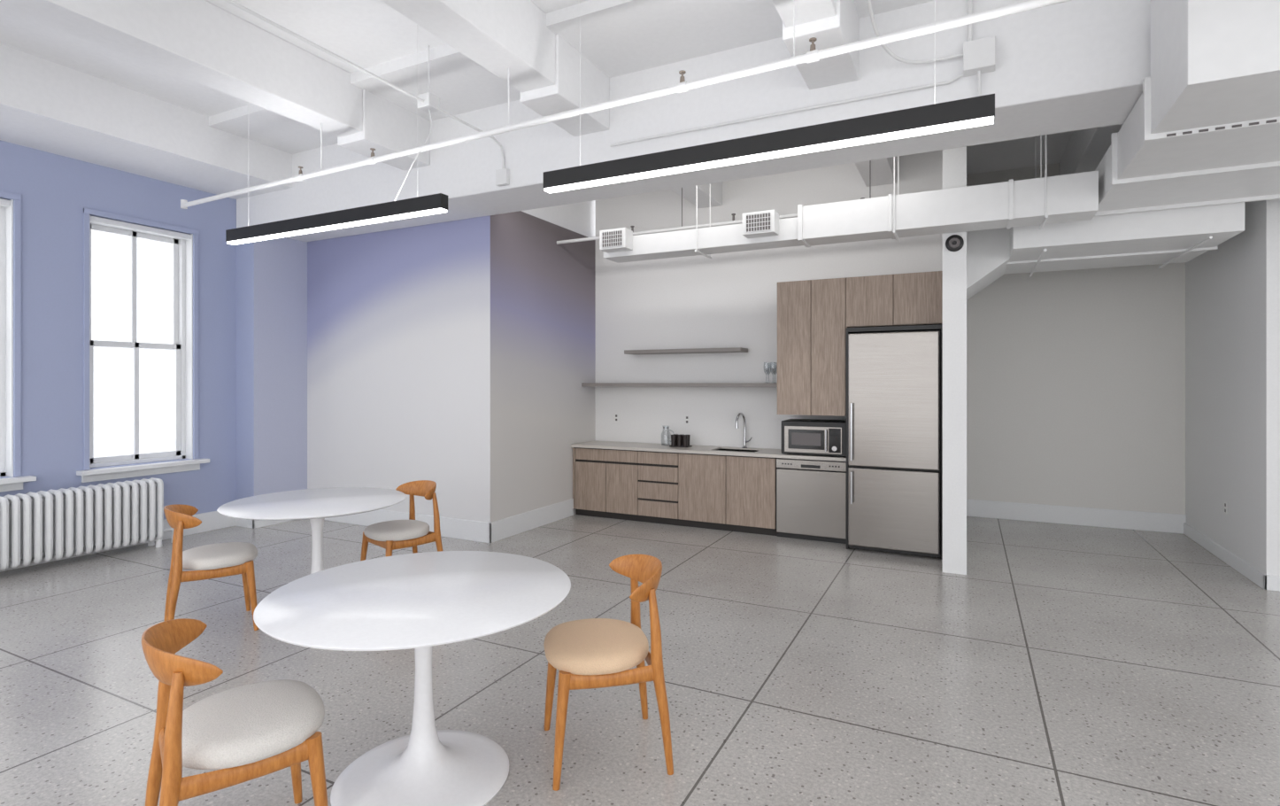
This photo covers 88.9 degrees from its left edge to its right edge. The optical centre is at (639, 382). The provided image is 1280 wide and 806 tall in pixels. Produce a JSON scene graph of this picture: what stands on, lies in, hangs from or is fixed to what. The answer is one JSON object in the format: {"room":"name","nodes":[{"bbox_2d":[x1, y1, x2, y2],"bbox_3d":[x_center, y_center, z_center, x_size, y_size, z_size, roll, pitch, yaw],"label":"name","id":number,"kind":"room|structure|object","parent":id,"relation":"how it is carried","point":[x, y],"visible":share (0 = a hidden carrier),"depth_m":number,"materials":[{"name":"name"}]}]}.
{"room":"common room","nodes":[
{"label":"common room","id":0,"kind":"room"},
{"bbox_2d":[0,139,236,519],"bbox_3d":[-5.654,-0.465,6.074,0.350,4.250,12.800,0,0,27],"label":"wall","id":1,"kind":"structure","parent":0,"point":[55,189],"depth_m":6.24,"materials":[{"name":"blue paint"}]},
{"bbox_2d":[0,205,5,476],"bbox_3d":[-5.960,-0.395,5.473,0.120,2.470,0.950,0,0,27],"label":"frame","id":2,"kind":"object","parent":1,"relation":"attached to","point":[2,208],"visible":0.65,"depth_m":5.84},
{"bbox_2d":[5,199,13,477],"bbox_3d":[-5.854,-0.395,5.420,0.118,2.470,0.948,0,0,27],"label":"liner","id":3,"kind":"object","parent":1,"relation":"attached to","point":[9,210],"visible":0.86,"depth_m":5.83,"materials":[{"name":"white wood"}]},
{"bbox_2d":[0,198,10,206],"bbox_3d":[-5.840,-1.597,5.413,0.070,0.055,0.930,0,0,27],"label":"roll","id":4,"kind":"object","parent":3,"relation":"attached to","point":[3,202],"visible":1,"depth_m":5.78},
{"bbox_2d":[0,191,21,476],"bbox_3d":[-5.789,-0.420,5.387,0.027,2.520,1.040,0,0,27],"label":"window frame","id":5,"kind":"structure","parent":1,"relation":"attached to","point":[17,198],"depth_m":5.83,"materials":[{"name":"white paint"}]},
{"bbox_2d":[0,482,23,492],"bbox_3d":[-5.788,0.922,5.387,0.025,0.075,1.070,0,0,27],"label":"apron","id":6,"kind":"object","parent":1,"relation":"attached to","point":[7,487],"visible":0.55,"depth_m":5.78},
{"bbox_2d":[0,475,36,484],"bbox_3d":[-5.799,0.864,5.404,0.230,0.042,1.170,0,0,27],"label":"sill","id":7,"kind":"structure","parent":1,"relation":"attached to","point":[26,478],"depth_m":5.77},
{"bbox_2d":[0,510,235,571],"bbox_3d":[-6.523,1.555,3.926,0.018,0.210,8.180,0,0,27],"label":"baseboard","id":8,"kind":"structure","parent":1,"relation":"attached to","point":[211,520],"depth_m":7.23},
{"bbox_2d":[90,223,180,462],"bbox_3d":[-5.283,-0.390,6.821,0.085,2.380,0.853,0,0,27],"label":"window","id":9,"kind":"structure","parent":1,"relation":"in","point":[135,455],"depth_m":6.82,"materials":[{"name":"white wood"}]},
{"bbox_2d":[81,462,200,482],"bbox_3d":[-5.113,0.922,6.736,0.025,0.075,1.073,0,0,27],"label":"apron","id":10,"kind":"object","parent":1,"relation":"attached to","point":[193,466],"visible":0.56,"depth_m":6.67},
{"bbox_2d":[83,207,198,470],"bbox_3d":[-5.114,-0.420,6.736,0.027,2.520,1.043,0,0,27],"label":"window frame","id":11,"kind":"structure","parent":1,"relation":"attached to","point":[87,212],"depth_m":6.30,"materials":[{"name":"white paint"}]},
{"bbox_2d":[89,214,192,469],"bbox_3d":[-5.178,-0.395,6.769,0.118,2.470,0.951,0,0,27],"label":"liner","id":12,"kind":"object","parent":1,"relation":"attached to","point":[188,242],"visible":0.61,"depth_m":7.17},
{"bbox_2d":[90,215,191,239],"bbox_3d":[-5.164,-1.597,6.761,0.070,0.055,0.933,0,0,27],"label":"roll","id":13,"kind":"object","parent":12,"relation":"attached to","point":[93,219],"visible":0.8,"depth_m":6.71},
{"bbox_2d":[76,457,209,475],"bbox_3d":[-5.124,0.864,6.753,0.230,0.042,1.173,0,0,27],"label":"sill","id":14,"kind":"structure","parent":1,"relation":"attached to","point":[97,471],"depth_m":6.63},
{"bbox_2d":[235,517,293,528],"bbox_3d":[-4.397,1.555,7.802,0.350,0.210,0.695,0,0,27],"label":"baseboard","id":15,"kind":"structure","parent":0,"point":[242,522],"depth_m":7.50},
{"bbox_2d":[307,210,595,522],"bbox_3d":[-2.138,-0.120,9.153,3.180,3.560,3.745,0,0,27],"label":"wall","id":16,"kind":"structure","parent":0,"point":[458,355],"depth_m":7.37,"materials":[{"name":"white paint"}]},
{"bbox_2d":[324,498,573,542],"bbox_3d":[-2.471,1.555,8.096,2.870,0.210,1.595,0,0,27],"label":"baseboard","id":17,"kind":"structure","parent":16,"relation":"attached to","point":[461,528],"depth_m":7.19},
{"bbox_2d":[0,0,1072,174],"bbox_3d":[0.404,-2.665,3.041,14.000,0.150,12.800,0,0,27],"label":"ceiling","id":18,"kind":"structure","parent":0,"point":[366,34],"depth_m":5.02,"materials":[{"name":"paint"}]},
{"bbox_2d":[0,43,292,199],"bbox_3d":[-6.084,-2.360,3.707,1.000,0.460,8.180,0,0,27],"label":"beam","id":19,"kind":"structure","parent":18,"relation":"attached to","point":[46,105],"depth_m":5.87,"materials":[{"name":"white paint"}]},
{"bbox_2d":[0,0,429,169],"bbox_3d":[-3.992,-2.333,2.659,0.340,0.515,8.180,0,0,27],"label":"ceiling beam","id":20,"kind":"structure","parent":18,"relation":"attached to","point":[201,42],"depth_m":4.69,"materials":[{"name":"white paint"}]},
{"bbox_2d":[225,192,447,244],"bbox_3d":[-2.412,-1.883,5.010,2.400,1.414,0.070,0,0,27],"label":"linear pendant light","id":21,"kind":"object","parent":18,"relation":"hanging from","point":[434,204],"visible":0.9,"depth_m":4.88,"materials":[{"name":"black metal"}]},
{"bbox_2d":[223,0,509,200],"bbox_3d":[-3.000,-1.944,2.218,0.168,1.292,8.080,0,0,27],"label":"conduit","id":22,"kind":"object","parent":18,"relation":"hanging from","point":[428,103],"visible":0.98,"depth_m":4.95,"materials":[{"name":"white metal"}]},
{"bbox_2d":[380,0,722,208],"bbox_3d":[-1.599,-2.333,3.038,0.340,0.515,11.000,0,0,27],"label":"ceiling beam","id":23,"kind":"structure","parent":18,"relation":"attached to","point":[498,35],"depth_m":4.48,"materials":[{"name":"white paint"}]},
{"bbox_2d":[180,0,1071,208],"bbox_3d":[1.093,-1.920,3.365,12.664,0.440,0.062,0,0,28],"label":"pipe","id":24,"kind":"object","parent":18,"relation":"hanging from","point":[813,55],"visible":1,"depth_m":3.80,"materials":[{"name":"white metal"}]},
{"bbox_2d":[236,0,1150,241],"bbox_3d":[1.531,-2.160,4.845,13.600,0.860,0.675,0,0,27],"label":"girder","id":25,"kind":"object","parent":18,"relation":"attached to","point":[1073,65],"depth_m":4.84,"materials":[{"name":"white paint"}]},
{"bbox_2d":[556,160,871,244],"bbox_3d":[0.894,-1.904,6.934,4.230,0.468,0.042,0,0,27],"label":"pipe","id":26,"kind":"object","parent":18,"relation":"attached to","point":[791,215],"visible":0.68,"depth_m":7.12,"materials":[{"name":"white metal"}]},
{"bbox_2d":[543,0,994,192],"bbox_3d":[0.519,-1.893,3.543,2.475,1.394,0.070,0,0,27],"label":"linear pendant light","id":27,"kind":"object","parent":18,"relation":"hanging from","point":[976,111],"visible":1,"depth_m":3.38,"materials":[{"name":"black metal"}]},
{"bbox_2d":[544,115,994,192],"bbox_3d":[0.519,-1.209,3.543,2.465,0.026,0.060,0,0,27],"label":"diffuser","id":28,"kind":"object","parent":27,"relation":"attached to","point":[947,123],"depth_m":3.41,"materials":[{"name":"white plastic"}]},
{"bbox_2d":[609,0,995,146],"bbox_3d":[0.739,-2.119,4.200,2.760,0.958,1.187,0,0,27],"label":"conduit","id":29,"kind":"object","parent":18,"relation":"attached to","point":[979,56],"visible":0.89,"depth_m":4.14,"materials":[{"name":"white metal"}]},
{"bbox_2d":[771,0,895,186],"bbox_3d":[0.153,-2.333,2.160,0.340,0.515,11.000,0,0,27],"label":"ceiling beam","id":30,"kind":"structure","parent":18,"relation":"attached to","point":[834,23],"depth_m":4.04,"materials":[{"name":"white paint"}]},
{"bbox_2d":[599,134,1098,262],"bbox_3d":[1.582,-1.929,5.985,4.310,1.322,0.540,0,0,27],"label":"duct","id":31,"kind":"object","parent":18,"relation":"hanging from","point":[1041,201],"visible":0.95,"depth_m":5.61,"materials":[{"name":"white metal"}]},
{"bbox_2d":[601,229,622,247],"bbox_3d":[-0.283,-1.460,6.621,0.234,0.160,0.007,0,0,27],"label":"grille","id":32,"kind":"object","parent":31,"relation":"attached to","point":[611,238],"depth_m":6.62,"materials":[{"name":"white metal"}]},
{"bbox_2d":[745,211,771,231],"bbox_3d":[1.076,-1.460,5.941,0.234,0.160,0.007,0,0,27],"label":"grille","id":33,"kind":"object","parent":31,"relation":"attached to","point":[755,221],"depth_m":5.94,"materials":[{"name":"white metal"}]},
{"bbox_2d":[966,136,1244,300],"bbox_3d":[4.114,-1.745,6.071,1.920,1.690,1.500,0,0,27],"label":"duct","id":34,"kind":"object","parent":18,"relation":"hanging from","point":[1165,237],"visible":0.65,"depth_m":5.60,"materials":[{"name":"white metal"}]},
{"bbox_2d":[1094,0,1279,215],"bbox_3d":[4.351,-1.980,3.631,2.730,1.220,2.590,0,0,27],"label":"duct","id":35,"kind":"object","parent":18,"relation":"hanging from","point":[1203,129],"visible":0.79,"depth_m":3.54,"materials":[{"name":"white metal"}]},
{"bbox_2d":[521,200,595,237],"bbox_3d":[-2.163,-2.245,9.192,3.100,0.690,3.700,0,0,27],"label":"wall partition","id":36,"kind":"structure","parent":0,"point":[580,218],"depth_m":8.34,"materials":[{"name":"white paint"}]},
{"bbox_2d":[208,0,933,154],"bbox_3d":[1.971,-2.545,4.605,12.600,0.090,2.400,0,0,27],"label":"ceiling","id":37,"kind":"structure","parent":0,"point":[620,37],"depth_m":4.95,"materials":[{"name":"white paint"}]},
{"bbox_2d":[0,514,1279,805],"bbox_3d":[0.404,1.710,3.041,14.000,0.100,12.800,0,0,27],"label":"floor","id":38,"kind":"structure","parent":0,"point":[1067,664],"depth_m":3.71,"materials":[{"name":"stone"}]},
{"bbox_2d":[0,477,173,570],"bbox_3d":[-5.372,1.314,5.732,0.244,0.693,2.379,0,0,27],"label":"radiator","id":39,"kind":"object","parent":38,"relation":"on","point":[39,526],"visible":1,"depth_m":5.98,"materials":[{"name":"white metal"}]},
{"bbox_2d":[163,503,258,630],"bbox_3d":[-2.904,1.239,4.429,0.530,0.845,0.504,0,0,-37],"label":"dining chair","id":40,"kind":"object","parent":38,"relation":"on","point":[228,558],"visible":0.95,"depth_m":4.28,"materials":[{"name":"orange wood"}]},
{"bbox_2d":[141,617,328,805],"bbox_3d":[-1.392,1.239,2.257,0.530,0.845,0.504,0,0,-39],"label":"dining chair","id":41,"kind":"object","parent":38,"relation":"on","point":[250,731],"visible":1,"depth_m":2.16,"materials":[{"name":"orange wood"}]},
{"bbox_2d":[235,237,307,500],"bbox_3d":[-4.401,-0.035,7.816,0.330,3.390,0.675,0,0,27],"label":"pilaster","id":42,"kind":"object","parent":38,"relation":"on","point":[271,274],"depth_m":7.63,"materials":[{"name":"white paint"}]},
{"bbox_2d":[216,486,406,573],"bbox_3d":[-2.369,1.262,4.790,1.234,0.795,1.234,0,0,27],"label":"table","id":43,"kind":"object","parent":38,"relation":"on","point":[319,504],"visible":0.67,"depth_m":4.74,"materials":[{"name":"white paint"}]},
{"bbox_2d":[360,479,442,560],"bbox_3d":[-1.915,1.239,5.242,0.504,0.845,0.530,0,0,44],"label":"dining chair","id":44,"kind":"object","parent":38,"relation":"on","point":[394,534],"visible":0.92,"depth_m":5.19,"materials":[{"name":"orange wood"}]},
{"bbox_2d":[253,550,570,805],"bbox_3d":[-0.911,1.262,2.746,1.234,0.795,1.234,0,0,27],"label":"table","id":45,"kind":"object","parent":38,"relation":"on","point":[420,601],"visible":1,"depth_m":2.66,"materials":[{"name":"white paint"}]},
{"bbox_2d":[543,553,673,790],"bbox_3d":[-0.166,1.239,2.948,0.530,0.845,0.504,0,0,-13],"label":"dining chair","id":46,"kind":"object","parent":38,"relation":"on","point":[590,652],"visible":1,"depth_m":2.77,"materials":[{"name":"orange wood"}]},
{"bbox_2d":[570,439,846,535],"bbox_3d":[0.761,1.215,7.669,3.323,0.890,0.595,0,0,27],"label":"base cabinet","id":47,"kind":"object","parent":38,"relation":"on","point":[723,488],"visible":0.99,"depth_m":7.55,"materials":[{"name":"beige wood"}]},
{"bbox_2d":[570,439,846,461],"bbox_3d":[0.761,0.787,7.669,3.323,0.035,0.595,0,0,27],"label":"countertop","id":48,"kind":"structure","parent":47,"relation":"on","point":[769,452],"depth_m":7.62,"materials":[{"name":"stone"}]},
{"bbox_2d":[669,445,692,447],"bbox_3d":[0.488,0.762,7.853,0.240,0.012,0.140,0,0,27],"label":"tray","id":49,"kind":"object","parent":48,"relation":"on","point":[669,445],"visible":0.76,"depth_m":7.79,"materials":[{"name":"black metal"}]},
{"bbox_2d":[670,434,676,445],"bbox_3d":[0.405,0.692,7.855,0.066,0.128,0.065,0,0,27],"label":"tumbler","id":50,"kind":"object","parent":49,"relation":"on","point":[673,436],"visible":1,"depth_m":7.83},
{"bbox_2d":[676,434,682,445],"bbox_3d":[0.472,0.692,7.822,0.066,0.128,0.065,0,0,27],"label":"tumbler","id":51,"kind":"object","parent":49,"relation":"on","point":[679,436],"visible":1,"depth_m":7.79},
{"bbox_2d":[682,434,687,446],"bbox_3d":[0.539,0.692,7.788,0.066,0.128,0.065,0,0,27],"label":"tumbler","id":52,"kind":"object","parent":49,"relation":"on","point":[684,436],"visible":1,"depth_m":7.76,"materials":[{"name":"black ceramic"}]},
{"bbox_2d":[716,447,758,452],"bbox_3d":[1.114,0.882,7.495,0.540,0.195,0.380,0,0,27],"label":"sink basin","id":53,"kind":"object","parent":48,"relation":"in","point":[744,450],"depth_m":7.65,"materials":[{"name":"metal"}]},
{"bbox_2d":[735,412,751,447],"bbox_3d":[1.194,0.561,7.645,0.220,0.418,0.111,0,0,-24],"label":"faucet","id":54,"kind":"object","parent":48,"relation":"on","point":[739,413],"visible":1,"depth_m":7.67,"materials":[{"name":"silver metal"}]},
{"bbox_2d":[781,418,846,456],"bbox_3d":[1.900,0.588,7.010,0.670,0.360,0.504,0,0,27],"label":"microwave","id":55,"kind":"object","parent":48,"relation":"on","point":[811,436],"visible":0.94,"depth_m":6.82,"materials":[{"name":"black metal"}]},
{"bbox_2d":[776,457,846,543],"bbox_3d":[1.905,1.235,7.072,0.737,0.850,0.568,0,0,27],"label":"dishwasher","id":56,"kind":"object","parent":38,"relation":"on","point":[811,494],"visible":0.85,"depth_m":6.82,"materials":[{"name":"silver metal"}]},
{"bbox_2d":[846,323,942,559],"bbox_3d":[2.584,0.557,6.578,0.886,2.205,0.882,0,0,27],"label":"refrigerator","id":57,"kind":"object","parent":38,"relation":"on","point":[894,373],"visible":0.97,"depth_m":6.23,"materials":[{"name":"silver metal"}]},
{"bbox_2d":[942,146,966,574],"bbox_3d":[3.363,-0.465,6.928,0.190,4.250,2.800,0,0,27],"label":"column","id":58,"kind":"structure","parent":38,"relation":"on","point":[954,159],"depth_m":5.67,"materials":[{"name":"white paint"}]},
{"bbox_2d":[945,234,963,251],"bbox_3d":[2.726,-1.210,5.656,0.144,0.144,0.045,0,0,27],"label":"speaker","id":59,"kind":"object","parent":58,"relation":"attached to","point":[954,242],"visible":1,"depth_m":5.65},
{"bbox_2d":[595,149,942,448],"bbox_3d":[1.320,-0.465,7.783,4.230,4.250,0.100,0,0,27],"label":"wall","id":60,"kind":"structure","parent":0,"point":[728,299],"depth_m":7.92,"materials":[{"name":"white paint"}]},
{"bbox_2d":[614,413,618,422],"bbox_3d":[-0.310,0.460,8.539,0.072,0.116,0.008,0,0,27],"label":"wall outlet","id":61,"kind":"object","parent":60,"relation":"attached to","point":[616,415],"depth_m":8.53,"materials":[{"name":"white plastic"}]},
{"bbox_2d":[581,382,777,386],"bbox_3d":[0.501,0.028,7.940,2.615,0.045,0.348,0,0,27],"label":"floating shelf","id":62,"kind":"object","parent":60,"relation":"attached to","point":[611,384],"visible":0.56,"depth_m":7.75,"materials":[{"name":"wood"}]},
{"bbox_2d":[624,346,747,354],"bbox_3d":[0.541,-0.383,7.959,1.520,0.045,0.278,0,0,27],"label":"floating shelf","id":63,"kind":"object","parent":60,"relation":"attached to","point":[731,349],"visible":1,"depth_m":7.83,"materials":[{"name":"wood"}]},
{"bbox_2d":[684,415,689,424],"bbox_3d":[0.585,0.460,8.091,0.072,0.116,0.008,0,0,27],"label":"wall outlet","id":64,"kind":"object","parent":60,"relation":"attached to","point":[686,417],"depth_m":8.09,"materials":[{"name":"white plastic"}]},
{"bbox_2d":[777,270,942,416],"bbox_3d":[2.311,-0.362,6.837,1.600,1.396,0.695,0,0,27],"label":"upper cabinet","id":65,"kind":"object","parent":60,"relation":"attached to","point":[813,316],"visible":0.86,"depth_m":6.63,"materials":[{"name":"beige wood"}]},
{"bbox_2d":[847,270,942,327],"bbox_3d":[2.635,-0.810,6.685,0.885,0.500,0.675,0,0,27],"label":"cabinet","id":66,"kind":"object","parent":65,"relation":"attached to","point":[910,298],"depth_m":6.36,"materials":[{"name":"beige wood"}]},
{"bbox_2d":[966,162,1185,514],"bbox_3d":[5.052,-0.465,7.731,2.490,4.250,0.150,0,0,27],"label":"wall","id":67,"kind":"structure","parent":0,"point":[1075,379],"depth_m":7.62,"materials":[{"name":"white paint"}]},
{"bbox_2d":[1059,123,1123,175],"bbox_3d":[2.264,-2.333,1.998,0.340,0.515,12.600,0,0,27],"label":"ceiling beam","id":68,"kind":"structure","parent":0,"point":[1085,149],"depth_m":6.24,"materials":[{"name":"white paint"}]},
{"bbox_2d":[1185,199,1279,575],"bbox_3d":[7.266,-0.465,5.409,3.850,4.250,2.320,0,0,27],"label":"wall","id":69,"kind":"structure","parent":0,"point":[1232,290],"depth_m":5.76,"materials":[{"name":"white paint"}]},
{"bbox_2d":[966,498,1279,591],"bbox_3d":[6.222,1.555,5.837,5.900,0.210,2.190,0,0,27],"label":"baseboard","id":70,"kind":"structure","parent":69,"relation":"attached to","point":[1065,514],"depth_m":7.43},
{"bbox_2d":[1224,501,1227,514],"bbox_3d":[5.429,1.160,6.049,0.008,0.116,0.072,0,0,27],"label":"wall outlet","id":71,"kind":"object","parent":69,"relation":"attached to","point":[1225,502],"visible":1,"depth_m":6.03,"materials":[{"name":"plastic"}]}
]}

